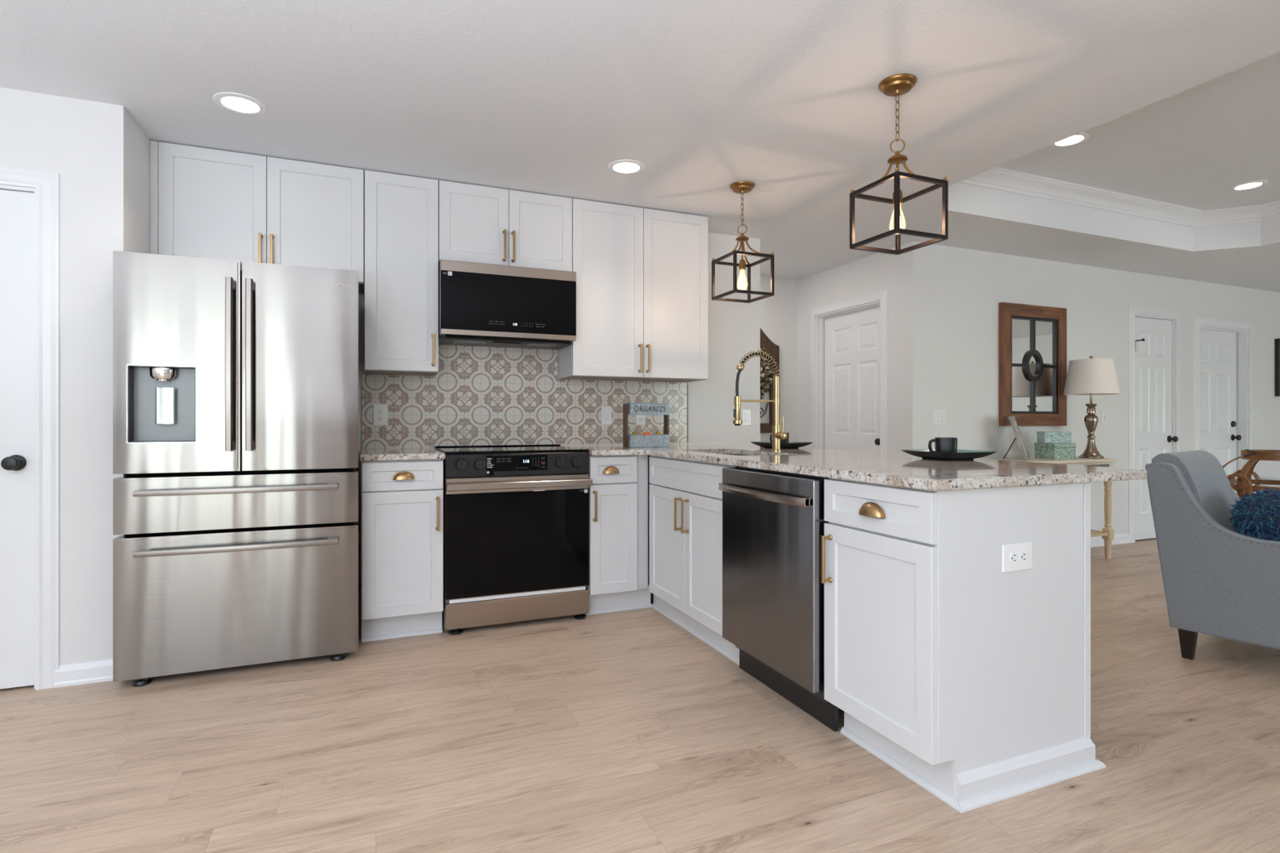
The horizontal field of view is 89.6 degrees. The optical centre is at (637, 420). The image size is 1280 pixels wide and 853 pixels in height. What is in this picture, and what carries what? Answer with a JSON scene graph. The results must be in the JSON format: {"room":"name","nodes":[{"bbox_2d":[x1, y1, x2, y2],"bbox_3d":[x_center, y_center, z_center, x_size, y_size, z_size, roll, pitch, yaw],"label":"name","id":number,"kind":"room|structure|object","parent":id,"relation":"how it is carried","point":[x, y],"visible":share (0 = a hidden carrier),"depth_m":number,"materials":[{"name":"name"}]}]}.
{"room":"kitchen","nodes":[
{"label":"kitchen","id":0,"kind":"room"},
{"bbox_2d":[0,87,133,665],"bbox_3d":[-2.989,-0.121,2.440,1.735,2.410,0.120,0,0,-22],"label":"wall","id":1,"kind":"structure","parent":0,"point":[88,143],"depth_m":2.67,"materials":[{"name":"white paint"}]},
{"bbox_2d":[0,166,60,690],"bbox_3d":[-2.809,0.037,2.475,0.956,2.093,0.152,0,0,-22],"label":"door","id":2,"kind":"structure","parent":1,"relation":"in","point":[30,200],"depth_m":2.60,"materials":[{"name":"white paint"}]},
{"bbox_2d":[53,659,112,688],"bbox_3d":[-2.963,1.042,2.377,1.735,0.085,0.016,0,0,-22],"label":"baseboard","id":3,"kind":"structure","parent":1,"relation":"attached to","point":[100,671],"depth_m":2.66,"materials":[{"name":"white paint"}]},
{"bbox_2d":[133,118,150,253],"bbox_3d":[-2.393,-0.121,3.113,0.120,2.410,0.670,0,0,-22],"label":"wall","id":4,"kind":"structure","parent":0,"point":[141,142],"depth_m":2.93,"materials":[{"name":"white paint"}]},
{"bbox_2d":[358,188,759,610],"bbox_3d":[-0.785,-0.121,4.074,3.586,2.410,0.120,0,0,-22],"label":"wall","id":5,"kind":"structure","parent":0,"point":[734,327],"depth_m":4.58,"materials":[{"name":"white paint"}]},
{"bbox_2d":[150,140,364,293],"bbox_3d":[-1.920,-1.022,3.342,0.927,0.597,0.359,0,0,-22],"label":"upper cabinet","id":6,"kind":"object","parent":5,"relation":"attached to","point":[210,203],"visible":0.75,"depth_m":3.20,"materials":[{"name":"white paint"}]},
{"bbox_2d":[364,169,438,376],"bbox_3d":[-1.314,-0.792,3.588,0.373,1.055,0.352,0,0,-22],"label":"upper cabinet","id":7,"kind":"object","parent":5,"relation":"attached to","point":[402,211],"visible":1,"depth_m":3.46,"materials":[{"name":"white paint"}]},
{"bbox_2d":[438,180,572,271],"bbox_3d":[-0.789,-1.099,3.808,0.757,0.441,0.359,0,0,-22],"label":"upper cabinet","id":8,"kind":"object","parent":5,"relation":"attached to","point":[477,224],"visible":0.94,"depth_m":3.66,"materials":[{"name":"white paint"}]},
{"bbox_2d":[438,259,576,349],"bbox_3d":[-0.779,-0.657,3.782,0.758,0.426,0.397,0,0,-22],"label":"microwave","id":9,"kind":"object","parent":8,"relation":"attached to","point":[480,304],"visible":1,"depth_m":3.60,"materials":[{"name":"black glass"}]},
{"bbox_2d":[361,344,734,448],"bbox_3d":[-0.438,-0.177,4.144,2.450,0.678,0.010,0,0,-22],"label":"tile backsplash","id":10,"kind":"structure","parent":5,"relation":"attached to","point":[477,395],"depth_m":3.98,"materials":[{"name":"grey tile"}]},
{"bbox_2d":[373,404,387,426],"bbox_3d":[-1.478,-0.033,3.708,0.080,0.124,0.009,0,0,-22],"label":"wall outlet","id":11,"kind":"object","parent":10,"relation":"attached to","point":[380,411],"visible":1,"depth_m":3.71,"materials":[{"name":"white plastic"}]},
{"bbox_2d":[377,408,382,413],"bbox_3d":[-1.477,-0.053,3.706,0.030,0.027,0.004,0,0,-22],"label":"receptacle","id":12,"kind":"object","parent":11,"relation":"attached to","point":[380,411],"depth_m":3.70,"materials":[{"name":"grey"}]},
{"bbox_2d":[377,416,382,421],"bbox_3d":[-1.477,-0.013,3.706,0.030,0.027,0.004,0,0,-22],"label":"receptacle","id":13,"kind":"object","parent":11,"relation":"attached to","point":[380,418],"depth_m":3.70,"materials":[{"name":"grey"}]},
{"bbox_2d":[601,406,612,424],"bbox_3d":[-0.201,-0.033,4.234,0.074,0.118,0.009,0,0,-22],"label":"wall outlet","id":14,"kind":"object","parent":10,"relation":"attached to","point":[606,411],"visible":1,"depth_m":4.23,"materials":[{"name":"white plastic"}]},
{"bbox_2d":[604,410,608,421],"bbox_3d":[-0.200,-0.033,4.233,0.034,0.068,0.004,0,0,-22],"label":"receptacle","id":15,"kind":"object","parent":14,"relation":"attached to","point":[606,412],"depth_m":4.23,"materials":[{"name":"white plastic"}]},
{"bbox_2d":[635,414,645,425],"bbox_3d":[0.024,-0.028,4.327,0.074,0.118,0.009,0,0,-22],"label":"wall outlet","id":16,"kind":"object","parent":10,"relation":"attached to","point":[640,419],"visible":0.66,"depth_m":4.33,"materials":[{"name":"white plastic"}]},
{"bbox_2d":[558,198,708,382],"bbox_3d":[-0.014,-0.792,4.124,0.910,1.055,0.352,0,0,-22],"label":"upper cabinet","id":17,"kind":"object","parent":5,"relation":"attached to","point":[642,273],"visible":0.99,"depth_m":3.99,"materials":[{"name":"white paint"}]},
{"bbox_2d":[742,409,751,426],"bbox_3d":[0.789,-0.022,4.653,0.074,0.118,0.009,0,0,-22],"label":"wall outlet","id":18,"kind":"object","parent":5,"relation":"attached to","point":[746,414],"visible":1,"depth_m":4.65,"materials":[{"name":"white plastic"}]},
{"bbox_2d":[744,413,748,422],"bbox_3d":[0.790,-0.022,4.651,0.034,0.068,0.004,0,0,-22],"label":"receptacle","id":19,"kind":"object","parent":18,"relation":"attached to","point":[746,415],"depth_m":4.65,"materials":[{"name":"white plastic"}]},
{"bbox_2d":[0,0,1279,292],"bbox_3d":[2.822,-1.521,2.273,12.550,0.390,8.250,0,0,-22],"label":"ceiling","id":20,"kind":"structure","parent":0,"point":[1177,101],"depth_m":2.65,"materials":[{"name":"white paint"}]},
{"bbox_2d":[213,92,266,115],"bbox_3d":[-1.660,-1.323,2.698,0.194,0.006,0.194,0,0,-22],"label":"recessed light","id":21,"kind":"object","parent":20,"relation":"in","point":[237,103],"visible":1,"depth_m":2.69,"materials":[{"name":"white plastic"}]},
{"bbox_2d":[608,159,644,174],"bbox_3d":[-0.057,-1.323,3.369,0.194,0.006,0.194,0,0,-22],"label":"recessed light","id":22,"kind":"object","parent":20,"relation":"in","point":[624,166],"visible":1,"depth_m":3.36,"materials":[{"name":"white plastic"}]},
{"bbox_2d":[711,181,773,302],"bbox_3d":[0.592,-1.009,3.634,0.254,0.633,0.254,0,0,-22],"label":"pendant light","id":23,"kind":"object","parent":20,"relation":"hanging from","point":[739,187],"visible":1,"depth_m":3.62,"materials":[{"name":"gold metal"}]},
{"bbox_2d":[738,240,745,271],"bbox_3d":[0.592,-0.935,3.634,0.036,0.170,0.036,0,0,-22],"label":"socket","id":24,"kind":"object","parent":23,"relation":"attached to","point":[742,262],"depth_m":3.62,"materials":[{"name":"gold metal"}]},
{"bbox_2d":[849,73,947,254],"bbox_3d":[1.021,-1.009,2.531,0.254,0.633,0.254,0,0,-22],"label":"pendant light","id":25,"kind":"object","parent":20,"relation":"hanging from","point":[896,85],"visible":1,"depth_m":2.51,"materials":[{"name":"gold metal"}]},
{"bbox_2d":[892,188,902,205],"bbox_3d":[1.021,-0.879,2.531,0.036,0.058,0.036,0,0,-22],"label":"socket","id":26,"kind":"object","parent":25,"relation":"attached to","point":[900,192],"depth_m":2.52,"materials":[{"name":"gold metal"}]},
{"bbox_2d":[1050,132,1089,147],"bbox_3d":[2.485,-1.613,3.709,0.194,0.006,0.194,0,0,-22],"label":"recessed light","id":27,"kind":"object","parent":20,"relation":"in","point":[1077,139],"visible":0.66,"depth_m":3.71,"materials":[{"name":"white plastic"}]},
{"bbox_2d":[959,166,1279,226],"bbox_3d":[4.009,-1.565,2.415,3.218,0.102,4.607,0,0,-22],"label":"trim","id":28,"kind":"structure","parent":20,"relation":"attached to","point":[996,178],"depth_m":4.61,"materials":[{"name":"white paint"}]},
{"bbox_2d":[1229,180,1267,191],"bbox_3d":[4.198,-1.613,4.430,0.194,0.006,0.194,0,0,-22],"label":"recessed light","id":29,"kind":"object","parent":20,"relation":"in","point":[1255,184],"visible":1,"depth_m":4.42,"materials":[{"name":"white plastic"}]},
{"bbox_2d":[0,537,1279,852],"bbox_3d":[2.822,1.109,2.273,12.550,0.050,8.250,0,0,-22],"label":"floor","id":30,"kind":"structure","parent":0,"point":[623,731],"depth_m":2.07,"materials":[{"name":"brown wood"}]},
{"bbox_2d":[112,250,358,687],"bbox_3d":[-1.825,0.201,3.095,0.904,1.767,0.860,0,0,-22],"label":"refrigerator","id":31,"kind":"object","parent":30,"relation":"on","point":[235,383],"visible":1,"depth_m":2.73,"materials":[{"name":"grey metal"}]},
{"bbox_2d":[361,459,443,642],"bbox_3d":[-1.260,0.640,3.437,0.381,0.888,0.670,0,0,-22],"label":"base cabinet","id":32,"kind":"object","parent":30,"relation":"on","point":[402,500],"visible":1,"depth_m":3.17,"materials":[{"name":"white paint"}]},
{"bbox_2d":[360,448,444,461],"bbox_3d":[-1.263,0.177,3.444,0.388,0.030,0.660,0,0,-22],"label":"countertop","id":33,"kind":"structure","parent":32,"relation":"on","point":[400,454],"depth_m":3.19,"materials":[{"name":"stone"}]},
{"bbox_2d":[434,444,592,635],"bbox_3d":[-0.723,0.617,3.650,0.764,0.934,0.680,0,0,-22],"label":"stove","id":34,"kind":"object","parent":30,"relation":"on","point":[516,517],"visible":1,"depth_m":3.37,"materials":[{"name":"black metal"}]},
{"bbox_2d":[434,444,589,454],"bbox_3d":[-0.733,0.161,3.674,0.758,0.021,0.628,0,0,-22],"label":"cooktop","id":35,"kind":"object","parent":34,"relation":"in","point":[543,449],"depth_m":3.51,"materials":[{"name":"black glass"}]},
{"bbox_2d":[585,454,651,615],"bbox_3d":[-0.187,0.640,3.880,0.397,0.888,0.670,0,0,-22],"label":"base cabinet","id":36,"kind":"object","parent":30,"relation":"on","point":[619,491],"visible":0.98,"depth_m":3.61,"materials":[{"name":"white paint"}]},
{"bbox_2d":[648,455,739,665],"bbox_3d":[0.484,0.640,3.387,0.678,0.888,0.993,0,0,-22],"label":"base cabinet","id":37,"kind":"object","parent":30,"relation":"on","point":[686,497],"visible":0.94,"depth_m":3.18,"materials":[{"name":"white paint"}]},
{"bbox_2d":[564,443,1147,490],"bbox_3d":[0.618,0.177,3.128,1.313,0.030,2.680,0,0,-22],"label":"countertop","id":38,"kind":"structure","parent":37,"relation":"on","point":[897,469],"depth_m":2.32,"materials":[{"name":"stone"}]},
{"bbox_2d":[622,402,669,447],"bbox_3d":[0.055,0.026,3.967,0.294,0.271,0.121,0,0,-24],"label":"organizer","id":39,"kind":"object","parent":38,"relation":"on","point":[628,408],"visible":1,"depth_m":3.91,"materials":[{"name":"wood"}]},
{"bbox_2d":[641,431,650,435],"bbox_3d":[0.057,0.112,3.961,0.082,0.082,0.082,0,0,-22],"label":"orange","id":40,"kind":"object","parent":39,"relation":"in","point":[646,433],"visible":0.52,"depth_m":3.94,"materials":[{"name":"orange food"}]},
{"bbox_2d":[622,402,669,414],"bbox_3d":[0.055,-0.073,3.968,0.264,0.073,0.119,0,0,-24],"label":"metal tray","id":41,"kind":"object","parent":39,"relation":"on","point":[628,408],"depth_m":3.91,"materials":[{"name":"grey"}]},
{"bbox_2d":[627,434,669,447],"bbox_3d":[0.055,0.123,3.968,0.264,0.076,0.119,0,0,-24],"label":"metal tray","id":42,"kind":"object","parent":39,"relation":"on","point":[638,440],"depth_m":3.91,"materials":[{"name":"grey metal"}]},
{"bbox_2d":[733,350,787,451],"bbox_3d":[0.642,-0.104,3.376,0.290,0.532,0.100,0,0,-22],"label":"faucet","id":43,"kind":"object","parent":38,"relation":"on","point":[777,435],"visible":1,"depth_m":3.41,"materials":[{"name":"gold metal"}]},
{"bbox_2d":[750,441,812,448],"bbox_3d":[0.850,0.144,3.801,0.271,0.036,0.271,0,0,-33],"label":"plate","id":44,"kind":"object","parent":38,"relation":"on","point":[790,445],"visible":0.72,"depth_m":3.73,"materials":[{"name":"black ceramic"}]},
{"bbox_2d":[769,432,788,443],"bbox_3d":[0.836,0.112,3.803,0.111,0.082,0.084,0,0,8],"label":"mug","id":45,"kind":"object","parent":44,"relation":"on","point":[782,441],"visible":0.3,"depth_m":3.76,"materials":[{"name":"black ceramic"}]},
{"bbox_2d":[901,448,996,460],"bbox_3d":[1.302,0.144,2.706,0.271,0.036,0.271,0,0,-18],"label":"plate","id":46,"kind":"object","parent":38,"relation":"on","point":[962,455],"visible":0.91,"depth_m":2.62,"materials":[{"name":"black ceramic"}]},
{"bbox_2d":[928,437,957,453],"bbox_3d":[1.283,0.112,2.711,0.111,0.082,0.084,0,0,20],"label":"mug","id":47,"kind":"object","parent":46,"relation":"on","point":[941,444],"visible":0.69,"depth_m":2.67,"materials":[{"name":"black ceramic"}]},
{"bbox_2d":[719,466,838,731],"bbox_3d":[0.751,0.640,2.612,0.669,0.883,0.632,0,0,-22],"label":"dishwasher","id":48,"kind":"object","parent":30,"relation":"on","point":[773,522],"visible":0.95,"depth_m":2.42,"materials":[{"name":"grey metal"}]},
{"bbox_2d":[821,477,1106,813],"bbox_3d":[1.036,0.639,2.109,0.724,0.889,0.500,0,0,-22],"label":"base cabinet","id":49,"kind":"object","parent":30,"relation":"on","point":[970,679],"visible":0.99,"depth_m":1.92,"materials":[{"name":"white paint"}]},
{"bbox_2d":[1001,542,1031,573],"bbox_3d":[1.125,0.404,1.907,0.126,0.082,0.009,0,0,-22],"label":"wall outlet","id":50,"kind":"object","parent":49,"relation":"attached to","point":[1015,557],"visible":1,"depth_m":1.90,"materials":[{"name":"white plastic"}]},
{"bbox_2d":[1009,552,1017,563],"bbox_3d":[1.107,0.404,1.897,0.027,0.030,0.004,0,0,-22],"label":"receptacle","id":51,"kind":"object","parent":50,"relation":"attached to","point":[1013,556],"depth_m":1.89,"materials":[{"name":"grey plastic"}]},
{"bbox_2d":[1019,551,1026,562],"bbox_3d":[1.145,0.404,1.913,0.027,0.030,0.004,0,0,-22],"label":"receptacle","id":52,"kind":"object","parent":50,"relation":"attached to","point":[1023,555],"depth_m":1.91,"materials":[{"name":"grey plastic"}]},
{"bbox_2d":[990,456,1118,559],"bbox_3d":[3.150,0.691,4.977,1.180,0.786,0.371,0,0,-22],"label":"console table","id":53,"kind":"object","parent":30,"relation":"on","point":[1107,533],"visible":0.17,"depth_m":5.03,"materials":[{"name":"beige paint"}]},
{"bbox_2d":[1003,416,1030,459],"bbox_3d":[2.910,0.131,4.956,0.169,0.332,0.220,0,0,36],"label":"picture frame","id":54,"kind":"object","parent":53,"relation":"on","point":[1019,437],"visible":1,"depth_m":4.88,"materials":[{"name":"grey wood"}]},
{"bbox_2d":[1013,420,1026,454],"bbox_3d":[2.929,0.129,4.943,0.090,0.268,0.164,0,0,36],"label":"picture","id":55,"kind":"object","parent":54,"relation":"attached to","point":[1015,421],"depth_m":4.99,"materials":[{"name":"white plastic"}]},
{"bbox_2d":[1034,442,1075,459],"bbox_3d":[3.250,0.235,5.019,0.196,0.125,0.196,0,0,-11],"label":"box","id":56,"kind":"object","parent":53,"relation":"on","point":[1042,451],"visible":0.93,"depth_m":4.93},
{"bbox_2d":[1036,431,1071,443],"bbox_3d":[3.243,0.129,5.021,0.184,0.088,0.184,0,0,16],"label":"box","id":57,"kind":"object","parent":56,"relation":"on","point":[1044,437],"visible":1,"depth_m":4.94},
{"bbox_2d":[1063,355,1119,458],"bbox_3d":[3.618,-0.110,5.140,0.372,0.816,0.372,0,0,-22],"label":"table lamp","id":58,"kind":"object","parent":53,"relation":"on","point":[1091,376],"visible":1,"depth_m":5.05,"materials":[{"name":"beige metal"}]},
{"bbox_2d":[1090,529,1107,537],"bbox_3d":[3.148,0.888,4.982,1.120,0.020,0.300,0,0,-22],"label":"shelf","id":59,"kind":"object","parent":53,"relation":"attached to","point":[1094,533],"depth_m":5.04,"materials":[{"name":"beige wood"}]},
{"bbox_2d":[1145,449,1279,659],"bbox_3d":[2.928,0.619,2.908,0.724,0.930,0.844,0,0,-36],"label":"armchair","id":60,"kind":"object","parent":30,"relation":"on","point":[1220,581],"visible":0.84,"depth_m":2.89,"materials":[{"name":"grey fabric"}]},
{"bbox_2d":[1228,487,1279,542],"bbox_3d":[2.860,0.481,2.891,0.530,0.350,0.307,0,0,-36],"label":"throw pillow","id":61,"kind":"object","parent":60,"relation":"on","point":[1256,515],"visible":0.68,"depth_m":2.79,"materials":[{"name":"blue fabric"}]},
{"bbox_3d":[3.961,0.870,3.981,0.640,0.433,0.640,0,0,-22],"label":"side table","id":62,"kind":"object","parent":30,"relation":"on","visible":0},
{"bbox_2d":[1222,448,1279,497],"bbox_3d":[3.954,0.415,3.967,0.646,0.478,0.642,0,0,-22],"label":"chair","id":63,"kind":"object","parent":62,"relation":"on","point":[1244,481],"visible":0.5,"depth_m":3.94,"materials":[{"name":"brown wood"}]},
{"bbox_2d":[760,275,796,441],"bbox_3d":[0.379,-0.121,5.662,2.620,2.410,0.120,0,0,-22],"label":"wall","id":64,"kind":"structure","parent":0,"point":[778,312],"depth_m":6.00,"materials":[{"name":"white paint"}]},
{"bbox_2d":[760,328,779,432],"bbox_3d":[0.955,-0.417,5.815,0.752,1.058,0.034,0,0,-22],"label":"wall plaque","id":65,"kind":"object","parent":64,"relation":"attached to","point":[771,348],"visible":0.27,"depth_m":5.92,"materials":[{"name":"brown wood"}]},
{"bbox_2d":[760,343,774,402],"bbox_3d":[0.962,-0.432,5.752,0.605,0.605,0.138,0,0,-22],"label":"wreath","id":66,"kind":"object","parent":65,"relation":"hanging from","point":[765,375],"visible":0.24,"depth_m":5.81,"materials":[{"name":"brown"}]},
{"bbox_2d":[796,247,900,453],"bbox_3d":[1.802,-0.121,5.492,0.120,2.410,1.280,0,0,-22],"label":"wall","id":67,"kind":"structure","parent":0,"point":[877,272],"depth_m":5.36,"materials":[{"name":"white paint"}]},
{"bbox_2d":[810,289,888,453],"bbox_3d":[1.808,0.034,5.451,0.137,2.101,0.953,0,0,-22],"label":"door","id":68,"kind":"structure","parent":67,"relation":"in","point":[849,338],"depth_m":5.50,"materials":[{"name":"white paint"}]},
{"bbox_2d":[900,241,1279,534],"bbox_3d":[4.810,-0.121,5.976,6.050,2.410,0.120,0,0,-22],"label":"wall","id":69,"kind":"structure","parent":0,"point":[951,297],"depth_m":5.25,"materials":[{"name":"white paint"}]},
{"bbox_2d":[933,409,945,425],"bbox_3d":[2.280,-0.023,4.857,0.120,0.120,0.018,0,0,-22],"label":"light switch","id":70,"kind":"object","parent":69,"relation":"attached to","point":[939,415],"visible":1,"depth_m":4.86,"materials":[{"name":"white plastic"}]},
{"bbox_2d":[999,302,1066,426],"bbox_3d":[3.217,-0.446,5.233,0.754,0.976,0.034,0,0,-22],"label":"wall mirror","id":71,"kind":"object","parent":69,"relation":"attached to","point":[1033,339],"visible":1,"depth_m":5.22,"materials":[{"name":"brown wood"}]},
{"bbox_2d":[1012,318,1054,411],"bbox_3d":[3.212,-0.446,5.245,0.568,0.790,0.008,0,0,-22],"label":"mirror glass","id":72,"kind":"object","parent":71,"relation":"on","point":[1033,339],"depth_m":5.23,"materials":[{"name":"white"}]},
{"bbox_2d":[1100,410,1107,425],"bbox_3d":[4.052,-0.023,5.588,0.085,0.125,0.018,0,0,-22],"label":"light switch","id":73,"kind":"object","parent":69,"relation":"attached to","point":[1104,414],"visible":1,"depth_m":5.59,"materials":[{"name":"white plastic"}]},
{"bbox_2d":[1090,533,1129,547],"bbox_3d":[4.726,1.042,6.000,5.946,0.085,0.261,0,0,-22],"label":"baseboard","id":74,"kind":"structure","parent":69,"relation":"attached to","point":[1119,539],"depth_m":5.63,"materials":[{"name":"white paint"}]},
{"bbox_2d":[1128,306,1179,542],"bbox_3d":[4.699,0.034,5.873,0.750,2.101,0.185,0,0,-22],"label":"door","id":75,"kind":"structure","parent":69,"relation":"in","point":[1153,335],"depth_m":5.87,"materials":[{"name":"white paint"}]},
{"bbox_2d":[1193,316,1252,494],"bbox_3d":[5.689,0.051,6.327,0.978,2.066,0.137,0,0,-22],"label":"door","id":76,"kind":"structure","parent":69,"relation":"in","point":[1223,348],"depth_m":6.41,"materials":[{"name":"white paint"}]},
{"bbox_2d":[1252,412,1258,424],"bbox_3d":[6.215,-0.021,6.481,0.130,0.125,0.018,0,0,-22],"label":"light switch","id":77,"kind":"object","parent":69,"relation":"attached to","point":[1255,415],"visible":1,"depth_m":6.48,"materials":[{"name":"white plastic"}]},
{"bbox_2d":[1275,338,1279,396],"bbox_3d":[6.924,-0.546,6.763,0.790,0.590,0.033,0,0,-22],"label":"wall art","id":78,"kind":"object","parent":69,"relation":"attached to","point":[1277,340],"visible":1,"depth_m":6.61,"materials":[{"name":"black metal"}]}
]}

